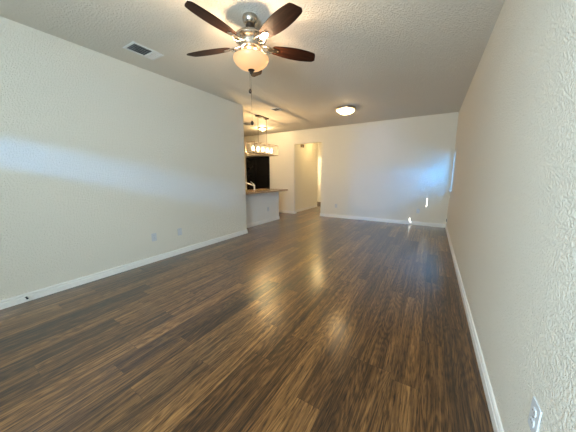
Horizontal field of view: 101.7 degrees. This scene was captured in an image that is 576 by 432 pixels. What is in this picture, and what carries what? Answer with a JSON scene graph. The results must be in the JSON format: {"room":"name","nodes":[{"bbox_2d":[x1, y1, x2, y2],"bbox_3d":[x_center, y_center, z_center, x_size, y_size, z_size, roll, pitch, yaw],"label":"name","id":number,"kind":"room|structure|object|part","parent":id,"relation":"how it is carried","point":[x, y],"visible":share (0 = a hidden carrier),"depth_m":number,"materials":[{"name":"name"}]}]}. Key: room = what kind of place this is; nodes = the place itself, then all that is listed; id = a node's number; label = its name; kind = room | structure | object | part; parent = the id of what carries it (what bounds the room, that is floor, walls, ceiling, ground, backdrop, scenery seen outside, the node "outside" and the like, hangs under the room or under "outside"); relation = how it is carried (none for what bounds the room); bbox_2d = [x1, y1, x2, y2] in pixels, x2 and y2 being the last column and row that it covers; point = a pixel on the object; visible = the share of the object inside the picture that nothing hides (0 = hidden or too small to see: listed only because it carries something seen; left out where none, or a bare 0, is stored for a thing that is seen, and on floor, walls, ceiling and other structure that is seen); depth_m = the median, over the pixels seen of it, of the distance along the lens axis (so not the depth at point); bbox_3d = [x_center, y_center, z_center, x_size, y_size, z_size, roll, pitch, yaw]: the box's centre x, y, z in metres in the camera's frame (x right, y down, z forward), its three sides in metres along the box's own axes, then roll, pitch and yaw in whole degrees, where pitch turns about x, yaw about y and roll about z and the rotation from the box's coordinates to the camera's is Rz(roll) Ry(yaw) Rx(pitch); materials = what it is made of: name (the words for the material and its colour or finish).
{"room":"empty living room","nodes":[
{"label":"empty living room","id":0,"kind":"room"},
{"bbox_2d":[0,16,246,299],"bbox_3d":[-2.373,-0.581,2.937,0.125,2.740,5.300,6,11,31],"label":"wall","id":1,"kind":"structure","parent":0,"point":[101,154],"depth_m":2.88,"materials":[{"name":"beige paint"}]},
{"bbox_2d":[0,216,279,309],"bbox_3d":[-1.994,0.567,4.089,0.490,0.088,7.050,6,11,31],"label":"baseboard","id":2,"kind":"structure","parent":1,"relation":"attached to","point":[19,299],"depth_m":3.06,"materials":[{"name":"white paint"}]},
{"bbox_2d":[151,233,156,241],"bbox_3d":[-2.021,0.321,3.544,0.010,0.118,0.074,6,11,31],"label":"wall outlet","id":3,"kind":"object","parent":1,"relation":"attached to","point":[154,236],"visible":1,"depth_m":3.54,"materials":[{"name":"white plastic"}]},
{"bbox_2d":[0,206,493,431],"bbox_3d":[-0.032,0.331,6.059,7.244,0.120,12.725,6,11,31],"label":"floor","id":4,"kind":"structure","parent":0,"point":[305,320],"depth_m":1.85,"materials":[{"name":"wood"}]},
{"bbox_2d":[246,156,269,189],"bbox_3d":[-0.988,-1.228,8.974,1.064,1.975,0.656,6,11,31],"label":"refrigerator","id":5,"kind":"object","parent":4,"relation":"on","point":[257,168],"visible":0.52,"depth_m":8.65,"materials":[{"name":"black metal"}]},
{"bbox_3d":[-1.367,-1.248,8.920,0.467,1.915,0.065,6,11,31],"label":"door","id":6,"kind":"part","parent":5,"relation":"part of","materials":[{"name":"black metal"}]},
{"bbox_3d":[-0.911,-1.203,8.646,0.592,1.915,0.065,6,11,31],"label":"door","id":7,"kind":"part","parent":5,"relation":"part of","materials":[{"name":"black metal"}]},
{"bbox_3d":[-1.127,-0.231,6.444,0.572,0.863,1.790,6,11,31],"label":"base cabinet","id":8,"kind":"object","parent":4,"relation":"on","visible":0},
{"bbox_2d":[246,188,287,194],"bbox_3d":[-0.910,-0.667,6.320,0.955,0.036,1.938,6,11,31],"label":"countertop","id":9,"kind":"structure","parent":8,"relation":"on","point":[249,191],"depth_m":6.33,"materials":[{"name":"brown stone"}]},
{"bbox_2d":[0,0,504,136],"bbox_3d":[-0.038,-2.488,5.577,7.244,0.120,12.725,6,11,31],"label":"ceiling","id":10,"kind":"structure","parent":0,"point":[384,59],"depth_m":2.64,"materials":[{"name":"beige paint"}]},
{"bbox_2d":[123,41,163,60],"bbox_3d":[-1.697,-1.935,2.765,0.238,0.014,0.350,6,11,31],"label":"ceiling vent","id":11,"kind":"object","parent":10,"relation":"in","point":[134,47],"visible":1,"depth_m":2.75,"materials":[{"name":"white metal"}]},
{"bbox_2d":[184,0,314,124],"bbox_3d":[-0.380,-1.365,2.202,1.304,0.954,1.254,6,11,31],"label":"ceiling fan","id":12,"kind":"object","parent":10,"relation":"hanging from","point":[250,39],"visible":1,"depth_m":2.11,"materials":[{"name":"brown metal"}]},
{"bbox_3d":[-0.781,-1.623,2.329,0.480,0.006,0.158,3,22,15],"label":"blade","id":13,"kind":"part","parent":12,"relation":"part of","materials":[{"name":"brown wood"}]},
{"bbox_3d":[-0.596,-1.541,1.847,0.158,0.006,0.480,20,19,30],"label":"blade","id":14,"kind":"part","parent":12,"relation":"part of","materials":[{"name":"brown wood"}]},
{"bbox_3d":[-0.351,-1.449,2.240,0.333,0.104,0.333,6,11,31],"label":"lamp shade","id":15,"kind":"part","parent":12,"relation":"part of","materials":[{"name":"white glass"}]},
{"bbox_3d":[-0.373,-1.679,2.651,0.158,0.006,0.480,-12,10,-1],"label":"blade","id":16,"kind":"part","parent":12,"relation":"part of","materials":[{"name":"brown wood"}]},
{"bbox_3d":[-0.073,-1.547,1.871,0.158,0.006,0.480,7,3,-40],"label":"blade","id":17,"kind":"part","parent":12,"relation":"part of","materials":[{"name":"brown wood"}]},
{"bbox_3d":[0.065,-1.632,2.368,0.480,0.006,0.158,-4,-2,-20],"label":"blade","id":18,"kind":"part","parent":12,"relation":"part of","materials":[{"name":"brown wood"}]},
{"bbox_2d":[245,115,277,155],"bbox_3d":[-0.644,-2.020,5.927,0.281,0.918,1.011,6,11,31],"label":"pendant light","id":19,"kind":"object","parent":10,"relation":"hanging from","point":[258,116],"visible":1,"depth_m":5.85,"materials":[{"name":"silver metal"}]},
{"bbox_3d":[-0.643,-1.699,5.982,0.281,0.266,1.011,6,11,31],"label":"frame","id":20,"kind":"part","parent":19,"relation":"part of","materials":[{"name":"metal"}]},
{"bbox_2d":[335,105,355,113],"bbox_3d":[1.259,-2.289,5.123,0.444,0.125,0.444,6,11,31],"label":"ceiling light","id":21,"kind":"object","parent":10,"relation":"attached to","point":[346,109],"visible":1,"depth_m":4.99,"materials":[{"name":"white glass"}]},
{"bbox_3d":[1.259,-2.276,5.125,0.380,0.073,0.380,6,11,31],"label":"lamp shade","id":22,"kind":"part","parent":21,"relation":"part of","materials":[{"name":"white glass"}]},
{"bbox_2d":[246,191,278,223],"bbox_3d":[-0.889,-0.183,6.163,0.125,0.862,2.160,6,11,31],"label":"wall","id":23,"kind":"structure","parent":0,"point":[256,204],"depth_m":6.33,"materials":[{"name":"white paint"}]},
{"bbox_2d":[296,143,317,209],"bbox_3d":[0.657,-1.608,8.904,0.125,2.740,1.955,6,11,31],"label":"wall","id":24,"kind":"structure","parent":0,"point":[306,157],"depth_m":8.88,"materials":[{"name":"beige paint"}]},
{"bbox_2d":[296,205,316,211],"bbox_3d":[0.723,-0.295,9.096,0.015,0.088,1.943,6,11,31],"label":"baseboard","id":25,"kind":"structure","parent":24,"relation":"attached to","point":[313,206],"depth_m":9.07,"materials":[{"name":"white paint"}]},
{"bbox_2d":[317,143,321,201],"bbox_3d":[1.808,-1.917,10.697,4.440,2.740,2.350,6,11,31],"label":"wall","id":26,"kind":"structure","parent":0,"point":[319,158],"depth_m":11.40,"materials":[{"name":"beige paint"}]},
{"bbox_2d":[244,112,458,223],"bbox_3d":[1.055,-1.363,7.466,7.119,2.740,0.125,6,11,31],"label":"wall","id":27,"kind":"structure","parent":0,"point":[392,169],"depth_m":6.52,"materials":[{"name":"beige paint"}]},
{"bbox_2d":[279,210,296,213],"bbox_3d":[-0.179,-0.180,8.431,1.035,0.088,0.156,6,11,31],"label":"baseboard","id":28,"kind":"structure","parent":27,"relation":"attached to","point":[282,211],"depth_m":8.25,"materials":[{"name":"white paint"}]},
{"bbox_2d":[320,213,445,227],"bbox_3d":[2.522,0.093,6.802,3.401,0.088,0.140,6,11,31],"label":"baseboard","id":29,"kind":"structure","parent":27,"relation":"attached to","point":[321,214],"depth_m":6.58,"materials":[{"name":"white paint"}]},
{"bbox_2d":[446,0,575,431],"bbox_3d":[1.889,-0.461,2.182,0.125,2.740,8.420,6,11,31],"label":"wall","id":30,"kind":"structure","parent":0,"point":[511,222],"depth_m":1.14,"materials":[{"name":"beige paint"}]},
{"bbox_2d":[445,225,503,431],"bbox_3d":[1.831,0.841,2.441,0.015,0.088,8.170,6,11,31],"label":"baseboard","id":31,"kind":"structure","parent":30,"relation":"attached to","point":[493,410],"depth_m":1.59,"materials":[{"name":"white paint"}]},
{"bbox_2d":[528,396,541,431],"bbox_3d":[0.892,0.730,0.851,0.010,0.118,0.074,6,11,31],"label":"wall outlet","id":32,"kind":"object","parent":30,"relation":"attached to","point":[535,414],"visible":1,"depth_m":0.84,"materials":[{"name":"white plastic"}]},
{"bbox_2d":[529,416,533,427],"bbox_3d":[0.890,0.751,0.856,0.004,0.029,0.034,6,11,31],"label":"receptacle","id":33,"kind":"object","parent":32,"relation":"attached to","point":[531,419],"depth_m":0.85,"materials":[{"name":"white plastic"}]},
{"bbox_2d":[531,406,536,417],"bbox_3d":[0.890,0.709,0.849,0.004,0.029,0.034,6,11,31],"label":"receptacle","id":34,"kind":"object","parent":32,"relation":"attached to","point":[533,408],"depth_m":0.85,"materials":[{"name":"white plastic"}]}
]}

